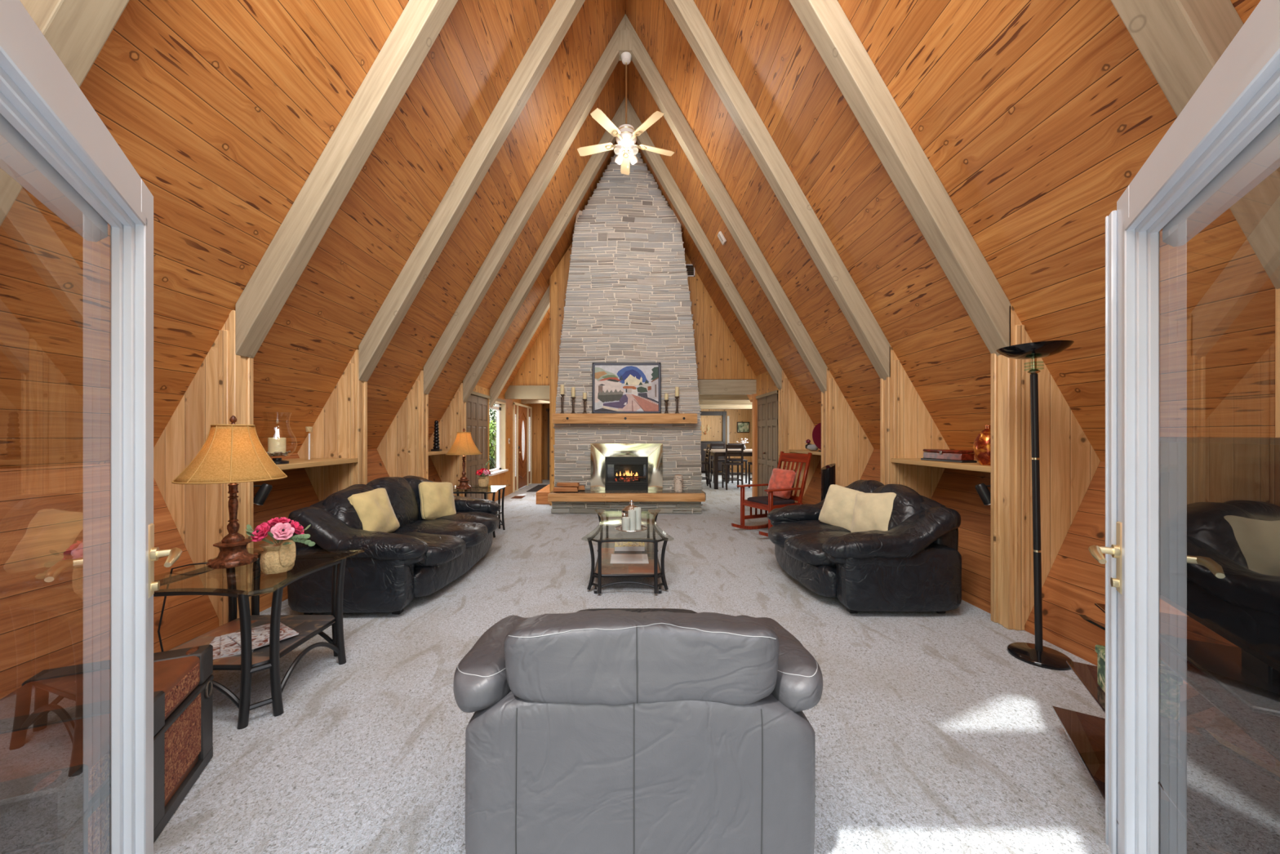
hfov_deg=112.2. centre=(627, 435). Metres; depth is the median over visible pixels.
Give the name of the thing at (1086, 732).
glass shelf
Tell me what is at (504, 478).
wall
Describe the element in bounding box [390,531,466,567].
seat cushion
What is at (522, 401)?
trim
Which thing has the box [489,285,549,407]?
beam
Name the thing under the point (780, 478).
throw pillow
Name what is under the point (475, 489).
end table
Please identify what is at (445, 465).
wall
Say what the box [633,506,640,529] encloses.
pillar candle
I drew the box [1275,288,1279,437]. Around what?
trim
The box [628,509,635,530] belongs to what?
pillar candle
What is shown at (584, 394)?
candle
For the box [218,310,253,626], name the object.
wood wall panel
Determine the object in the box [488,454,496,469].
shrub
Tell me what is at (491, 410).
shrub
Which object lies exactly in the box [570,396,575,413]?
candle holder
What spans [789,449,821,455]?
wall shelf
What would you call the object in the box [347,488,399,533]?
throw pillow
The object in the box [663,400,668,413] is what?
candle holder
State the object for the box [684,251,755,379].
wall
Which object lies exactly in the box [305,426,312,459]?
bottle
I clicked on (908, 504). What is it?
cushion
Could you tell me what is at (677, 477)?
pillar candle
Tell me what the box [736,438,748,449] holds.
centrepiece
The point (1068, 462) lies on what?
wall
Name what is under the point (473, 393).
trim
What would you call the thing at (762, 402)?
door
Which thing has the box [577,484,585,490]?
log
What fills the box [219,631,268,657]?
magazine
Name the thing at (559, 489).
log
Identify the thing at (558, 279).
wall
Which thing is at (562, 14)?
ceiling beam
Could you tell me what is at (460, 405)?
trim
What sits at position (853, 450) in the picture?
wall
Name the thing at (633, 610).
footstool
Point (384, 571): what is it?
sofa
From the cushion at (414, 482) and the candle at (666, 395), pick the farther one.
the candle at (666, 395)
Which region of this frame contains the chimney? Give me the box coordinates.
[553,150,702,507]
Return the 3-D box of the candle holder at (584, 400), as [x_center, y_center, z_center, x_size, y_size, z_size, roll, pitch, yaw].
[-0.745,-0.507,7.460,0.090,0.255,0.089,0,0,0]
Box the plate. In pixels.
[812,422,821,451]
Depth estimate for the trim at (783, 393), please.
6.86 m
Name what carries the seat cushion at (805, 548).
on the loveseat at (914, 565)
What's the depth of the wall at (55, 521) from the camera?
2.32 m
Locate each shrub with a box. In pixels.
[488,403,496,456]
[488,418,496,465]
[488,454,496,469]
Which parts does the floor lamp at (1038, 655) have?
lamp shade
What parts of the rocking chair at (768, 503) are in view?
leg, armrest, rail, rail, leg, seat, post, armrest, rail, rail, crest rail, post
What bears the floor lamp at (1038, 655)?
on the floor
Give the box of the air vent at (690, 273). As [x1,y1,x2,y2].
[685,264,694,276]
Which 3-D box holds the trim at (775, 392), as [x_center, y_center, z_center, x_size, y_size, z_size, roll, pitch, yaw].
[2.435,-0.715,7.575,0.050,0.050,1.150,0,0,0]
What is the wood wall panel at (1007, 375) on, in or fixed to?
attached to the wall at (1075, 581)
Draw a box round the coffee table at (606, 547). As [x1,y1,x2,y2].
[586,511,668,593]
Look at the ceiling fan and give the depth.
5.57 m
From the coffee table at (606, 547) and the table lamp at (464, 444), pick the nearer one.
the coffee table at (606, 547)
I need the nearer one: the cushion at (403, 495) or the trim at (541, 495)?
the cushion at (403, 495)
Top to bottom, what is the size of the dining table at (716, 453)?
0.940 m
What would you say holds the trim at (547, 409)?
attached to the wall at (545, 406)
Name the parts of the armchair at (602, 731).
armrest, panel, armrest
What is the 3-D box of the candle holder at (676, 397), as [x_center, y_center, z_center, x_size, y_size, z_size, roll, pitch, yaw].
[0.855,-0.530,7.460,0.090,0.300,0.089,0,0,0]
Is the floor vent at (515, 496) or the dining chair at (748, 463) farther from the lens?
the dining chair at (748, 463)
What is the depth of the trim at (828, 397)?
5.53 m
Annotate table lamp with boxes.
[157,415,287,651]
[444,427,481,488]
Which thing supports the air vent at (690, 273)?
in the wall at (718, 355)
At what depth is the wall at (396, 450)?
5.54 m
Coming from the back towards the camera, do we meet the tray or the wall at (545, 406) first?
the wall at (545, 406)
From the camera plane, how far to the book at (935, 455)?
3.61 m
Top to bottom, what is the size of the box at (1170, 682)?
0.150 m
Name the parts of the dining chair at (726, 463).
leg, leg, seat, leg, leg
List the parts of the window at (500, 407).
sill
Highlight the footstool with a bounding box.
[576,608,697,613]
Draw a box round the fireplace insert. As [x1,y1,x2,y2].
[591,443,662,489]
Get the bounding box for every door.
[0,0,182,853]
[466,394,477,497]
[477,396,488,499]
[512,401,532,492]
[757,396,766,496]
[766,393,777,495]
[1088,0,1279,853]
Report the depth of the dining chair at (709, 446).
10.75 m
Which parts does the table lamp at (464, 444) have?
shade trim, stem, lamp shade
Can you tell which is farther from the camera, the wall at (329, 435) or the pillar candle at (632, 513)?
the wall at (329, 435)
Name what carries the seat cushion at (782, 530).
on the loveseat at (914, 565)
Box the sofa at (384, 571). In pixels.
[287,475,500,614]
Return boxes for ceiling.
[0,0,625,468]
[475,140,767,402]
[625,0,1275,461]
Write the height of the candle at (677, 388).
0.173 m
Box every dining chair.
[701,444,711,487]
[710,443,728,483]
[721,444,743,489]
[727,443,747,483]
[747,462,751,488]
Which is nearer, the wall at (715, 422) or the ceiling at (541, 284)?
the ceiling at (541, 284)
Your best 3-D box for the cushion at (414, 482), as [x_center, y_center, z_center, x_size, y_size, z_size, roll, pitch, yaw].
[-2.218,0.686,4.593,0.349,0.537,0.663,0,0,0]
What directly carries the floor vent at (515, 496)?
in the floor
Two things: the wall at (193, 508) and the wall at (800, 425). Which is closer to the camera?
the wall at (193, 508)
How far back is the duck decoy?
6.21 m
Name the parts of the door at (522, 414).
sidelight pane, moulding, oval pane, sidelight pane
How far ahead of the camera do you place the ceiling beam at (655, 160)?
6.86 m
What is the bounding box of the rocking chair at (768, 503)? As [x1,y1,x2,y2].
[731,451,812,536]
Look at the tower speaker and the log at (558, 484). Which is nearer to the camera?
the tower speaker
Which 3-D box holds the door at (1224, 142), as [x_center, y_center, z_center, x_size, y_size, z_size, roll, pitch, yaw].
[1.223,0.300,0.906,0.191,2.060,1.145,0,0,37]
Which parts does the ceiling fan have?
blade, blade, blade arm, blade arm, lamp shade, lamp shade, blade, down rod, lamp shade, lamp shade, blade arm, blade arm, blade, blade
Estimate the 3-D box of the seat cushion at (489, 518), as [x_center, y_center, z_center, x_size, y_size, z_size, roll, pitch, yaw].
[-1.823,0.925,4.593,0.884,0.211,0.583,0,0,0]
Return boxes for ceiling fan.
[577,52,674,175]
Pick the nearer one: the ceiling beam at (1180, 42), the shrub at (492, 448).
the ceiling beam at (1180, 42)
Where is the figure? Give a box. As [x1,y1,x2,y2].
[431,420,441,451]
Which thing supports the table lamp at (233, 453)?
on the end table at (308, 626)
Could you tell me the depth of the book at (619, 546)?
4.25 m
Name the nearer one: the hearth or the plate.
the plate
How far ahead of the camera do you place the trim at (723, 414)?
15.20 m
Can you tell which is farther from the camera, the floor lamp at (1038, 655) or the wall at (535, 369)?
the wall at (535, 369)
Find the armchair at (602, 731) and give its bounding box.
[453,609,822,853]
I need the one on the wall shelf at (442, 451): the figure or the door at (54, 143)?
the figure
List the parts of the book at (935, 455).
lid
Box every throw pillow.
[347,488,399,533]
[417,481,456,519]
[766,467,795,498]
[818,484,864,530]
[850,492,896,532]
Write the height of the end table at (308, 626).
0.622 m
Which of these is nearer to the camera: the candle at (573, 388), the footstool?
the footstool
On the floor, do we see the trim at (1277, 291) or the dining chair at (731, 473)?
the dining chair at (731, 473)
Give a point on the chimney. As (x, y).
(627, 300)
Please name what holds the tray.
on the coffee table at (606, 547)
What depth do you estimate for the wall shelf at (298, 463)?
3.76 m
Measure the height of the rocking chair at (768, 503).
1.076 m
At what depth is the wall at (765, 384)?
7.64 m
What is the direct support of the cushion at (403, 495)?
on the sofa at (384, 571)
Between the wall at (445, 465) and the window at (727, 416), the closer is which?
the wall at (445, 465)
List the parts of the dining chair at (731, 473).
leg, seat, leg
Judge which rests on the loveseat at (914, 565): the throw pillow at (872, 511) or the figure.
the throw pillow at (872, 511)
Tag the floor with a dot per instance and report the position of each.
(931, 737)
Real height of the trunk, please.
0.465 m
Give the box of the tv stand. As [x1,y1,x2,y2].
[1051,603,1279,853]
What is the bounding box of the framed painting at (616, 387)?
[591,362,661,413]
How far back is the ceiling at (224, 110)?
2.73 m
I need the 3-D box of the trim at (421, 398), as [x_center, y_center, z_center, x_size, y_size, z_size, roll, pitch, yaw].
[-2.680,0.230,5.598,0.100,2.140,0.160,0,0,0]
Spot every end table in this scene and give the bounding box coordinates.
[95,552,346,728]
[453,484,508,537]
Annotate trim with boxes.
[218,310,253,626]
[347,349,367,487]
[415,370,428,479]
[456,382,466,497]
[471,391,506,403]
[504,385,549,399]
[520,399,549,403]
[531,403,542,483]
[536,484,549,504]
[546,408,549,479]
[697,379,755,394]
[698,394,749,399]
[698,400,751,404]
[699,404,751,408]
[699,411,726,446]
[751,393,757,497]
[755,390,777,399]
[777,369,787,469]
[821,368,834,467]
[880,346,899,484]
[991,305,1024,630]
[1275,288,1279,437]
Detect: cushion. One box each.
[321,484,374,529]
[365,476,419,528]
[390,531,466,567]
[391,519,487,547]
[402,475,430,519]
[422,511,498,533]
[503,609,779,706]
[768,520,850,547]
[784,531,848,565]
[845,480,884,493]
[871,484,924,530]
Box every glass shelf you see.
[1051,706,1217,853]
[1094,603,1279,761]
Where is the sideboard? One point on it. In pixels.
(703, 443)
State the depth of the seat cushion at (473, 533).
3.95 m
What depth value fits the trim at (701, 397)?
9.50 m
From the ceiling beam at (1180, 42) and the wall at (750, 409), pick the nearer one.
the ceiling beam at (1180, 42)
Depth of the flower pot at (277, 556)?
2.13 m
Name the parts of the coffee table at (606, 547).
leg, leg, leg, leg, rail, shelf frame, leg, leg, leg, leg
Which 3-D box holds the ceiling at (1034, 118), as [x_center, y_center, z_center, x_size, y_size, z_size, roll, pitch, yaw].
[1.647,-2.655,3.325,3.354,5.826,7.350,0,0,0]
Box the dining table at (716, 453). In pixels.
[703,448,751,488]
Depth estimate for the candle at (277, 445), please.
3.31 m
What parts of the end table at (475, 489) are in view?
rail, glass, leg, leg, leg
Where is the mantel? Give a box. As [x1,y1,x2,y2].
[552,413,697,423]
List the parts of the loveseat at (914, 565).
armrest, armrest, panel, panel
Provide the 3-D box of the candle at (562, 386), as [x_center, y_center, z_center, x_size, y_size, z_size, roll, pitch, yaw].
[-1.135,-0.802,7.460,0.066,0.173,0.066,0,0,0]
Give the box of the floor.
[153,471,1112,853]
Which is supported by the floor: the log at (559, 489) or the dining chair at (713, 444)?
the dining chair at (713, 444)
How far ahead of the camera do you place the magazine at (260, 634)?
2.21 m
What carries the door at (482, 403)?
in the wall at (504, 478)
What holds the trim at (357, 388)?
attached to the wall at (55, 521)
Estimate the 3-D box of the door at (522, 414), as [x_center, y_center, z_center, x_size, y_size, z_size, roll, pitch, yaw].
[-2.612,0.265,10.750,0.115,2.070,1.800,0,0,0]
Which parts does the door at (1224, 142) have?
lever, handle plate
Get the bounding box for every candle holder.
[560,394,564,413]
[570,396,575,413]
[582,399,586,413]
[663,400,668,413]
[675,395,679,413]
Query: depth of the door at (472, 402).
7.30 m
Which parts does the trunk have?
woven panel, lid, woven lid panel, woven panel, ring handle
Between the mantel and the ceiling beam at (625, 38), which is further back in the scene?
the mantel
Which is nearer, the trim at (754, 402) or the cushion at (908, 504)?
the cushion at (908, 504)
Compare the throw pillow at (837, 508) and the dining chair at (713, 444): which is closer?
the throw pillow at (837, 508)
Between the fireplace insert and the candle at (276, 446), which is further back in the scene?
the fireplace insert
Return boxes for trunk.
[0,644,213,853]
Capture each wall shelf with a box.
[276,457,358,470]
[428,449,448,455]
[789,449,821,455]
[891,457,991,472]
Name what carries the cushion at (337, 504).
on the sofa at (384, 571)
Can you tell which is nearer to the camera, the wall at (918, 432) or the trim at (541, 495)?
the wall at (918, 432)
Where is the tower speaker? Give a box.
[821,463,835,501]
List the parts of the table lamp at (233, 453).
lamp cord, shade trim, lamp shade, stem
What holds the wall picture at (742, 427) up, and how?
attached to the wall at (715, 422)
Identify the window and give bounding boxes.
[488,399,508,475]
[726,415,728,448]
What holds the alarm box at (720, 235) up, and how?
attached to the ceiling at (1034, 118)
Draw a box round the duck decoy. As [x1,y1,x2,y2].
[804,439,817,450]
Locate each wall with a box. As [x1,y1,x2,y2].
[0,448,441,699]
[153,315,229,617]
[297,354,354,501]
[377,369,422,477]
[428,386,460,495]
[472,385,531,501]
[510,317,549,385]
[542,403,549,479]
[549,243,572,505]
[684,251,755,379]
[700,408,750,471]
[750,408,751,472]
[755,371,777,395]
[783,372,821,502]
[801,448,1188,684]
[829,371,874,486]
[893,351,950,498]
[1014,311,1100,625]
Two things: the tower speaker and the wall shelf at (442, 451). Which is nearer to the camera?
the tower speaker
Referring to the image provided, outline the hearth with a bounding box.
[547,489,706,513]
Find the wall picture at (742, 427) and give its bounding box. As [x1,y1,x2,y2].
[737,422,749,432]
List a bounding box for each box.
[717,231,726,244]
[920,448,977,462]
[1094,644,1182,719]
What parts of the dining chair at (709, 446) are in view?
leg, leg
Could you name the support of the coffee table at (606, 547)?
on the floor
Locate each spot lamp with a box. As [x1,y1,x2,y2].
[253,483,272,505]
[974,483,991,505]
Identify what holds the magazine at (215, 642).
on the end table at (308, 626)
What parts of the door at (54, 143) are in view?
handle plate, lever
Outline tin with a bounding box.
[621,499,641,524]
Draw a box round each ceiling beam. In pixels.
[0,0,1279,288]
[235,0,1011,358]
[358,0,890,382]
[423,13,827,394]
[462,97,782,402]
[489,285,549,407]
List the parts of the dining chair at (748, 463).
leg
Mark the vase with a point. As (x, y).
(982, 442)
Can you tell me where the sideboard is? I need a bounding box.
[700,440,725,471]
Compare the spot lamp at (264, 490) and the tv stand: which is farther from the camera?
the spot lamp at (264, 490)
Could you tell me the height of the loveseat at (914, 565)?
0.897 m
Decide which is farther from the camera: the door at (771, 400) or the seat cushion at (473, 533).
the door at (771, 400)
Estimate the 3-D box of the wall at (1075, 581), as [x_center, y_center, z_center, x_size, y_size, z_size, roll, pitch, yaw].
[2.970,0.715,3.700,0.640,1.170,6.400,0,0,0]
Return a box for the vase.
[973,425,991,465]
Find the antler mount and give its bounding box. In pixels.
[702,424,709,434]
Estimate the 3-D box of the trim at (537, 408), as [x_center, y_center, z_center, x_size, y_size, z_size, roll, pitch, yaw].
[-2.505,0.200,11.775,0.310,2.200,0.150,0,0,0]
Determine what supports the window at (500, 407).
in the wall at (504, 478)
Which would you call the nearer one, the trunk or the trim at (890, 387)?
the trunk
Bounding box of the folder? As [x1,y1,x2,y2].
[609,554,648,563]
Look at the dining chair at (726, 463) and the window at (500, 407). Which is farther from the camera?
the dining chair at (726, 463)
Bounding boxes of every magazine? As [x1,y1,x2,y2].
[209,635,253,658]
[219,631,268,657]
[227,622,298,649]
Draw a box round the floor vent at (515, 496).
[511,495,525,498]
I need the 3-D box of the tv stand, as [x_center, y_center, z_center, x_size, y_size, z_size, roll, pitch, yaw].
[1.794,1.008,1.287,0.520,0.585,1.160,0,0,32]
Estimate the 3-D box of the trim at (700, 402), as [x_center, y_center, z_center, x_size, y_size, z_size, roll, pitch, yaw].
[1.575,-0.875,10.970,5.550,0.170,0.140,0,0,0]
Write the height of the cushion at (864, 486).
0.535 m
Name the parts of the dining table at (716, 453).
leg, leg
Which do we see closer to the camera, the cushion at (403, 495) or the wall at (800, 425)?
the cushion at (403, 495)
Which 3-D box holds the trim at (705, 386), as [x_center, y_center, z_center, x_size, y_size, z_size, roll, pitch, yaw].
[1.665,-0.925,8.200,1.530,0.270,0.140,0,0,0]
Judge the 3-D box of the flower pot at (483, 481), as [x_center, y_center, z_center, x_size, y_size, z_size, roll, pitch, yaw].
[-1.978,0.511,5.838,0.251,0.357,0.242,0,0,4]
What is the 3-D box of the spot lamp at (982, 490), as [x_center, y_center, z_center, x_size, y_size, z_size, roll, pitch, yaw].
[2.617,0.420,3.113,0.111,0.181,0.165,0,0,0]
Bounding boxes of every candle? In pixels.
[257,413,297,464]
[267,437,286,453]
[560,384,564,394]
[571,386,575,396]
[582,391,586,399]
[622,516,630,530]
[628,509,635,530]
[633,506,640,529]
[664,393,668,399]
[675,386,679,396]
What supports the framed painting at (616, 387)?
on the mantel
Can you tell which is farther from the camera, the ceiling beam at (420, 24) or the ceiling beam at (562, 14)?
the ceiling beam at (562, 14)
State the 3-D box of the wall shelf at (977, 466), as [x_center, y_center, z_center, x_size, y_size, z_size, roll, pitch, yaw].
[2.860,0.241,3.615,0.580,0.042,1.166,0,0,0]
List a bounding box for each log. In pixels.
[552,486,577,492]
[556,482,579,486]
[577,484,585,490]
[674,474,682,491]
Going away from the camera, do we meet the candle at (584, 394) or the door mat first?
the candle at (584, 394)
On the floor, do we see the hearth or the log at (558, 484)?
the hearth
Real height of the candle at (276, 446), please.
0.402 m
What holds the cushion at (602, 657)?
on the armchair at (602, 731)
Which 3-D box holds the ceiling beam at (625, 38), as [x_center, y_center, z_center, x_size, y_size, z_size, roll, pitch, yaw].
[-0.030,-2.985,5.603,5.200,4.883,0.154,0,0,0]
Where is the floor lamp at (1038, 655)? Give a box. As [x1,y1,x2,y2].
[995,340,1074,670]
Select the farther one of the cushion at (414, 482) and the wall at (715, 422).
the wall at (715, 422)
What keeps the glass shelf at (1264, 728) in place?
attached to the tv stand
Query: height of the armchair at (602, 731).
0.826 m
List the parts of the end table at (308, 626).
leg, leg, rail, shelf frame, leg, leg, leg, leg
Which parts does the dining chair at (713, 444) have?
leg, seat, leg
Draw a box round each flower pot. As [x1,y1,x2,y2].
[245,516,315,573]
[475,460,493,486]
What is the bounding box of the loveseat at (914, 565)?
[767,480,961,613]
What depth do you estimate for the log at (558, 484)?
7.29 m
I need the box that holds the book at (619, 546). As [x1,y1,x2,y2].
[614,542,644,551]
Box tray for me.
[614,524,647,532]
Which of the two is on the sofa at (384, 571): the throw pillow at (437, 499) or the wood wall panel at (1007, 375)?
the throw pillow at (437, 499)
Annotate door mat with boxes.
[526,484,546,491]
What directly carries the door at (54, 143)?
in the wall

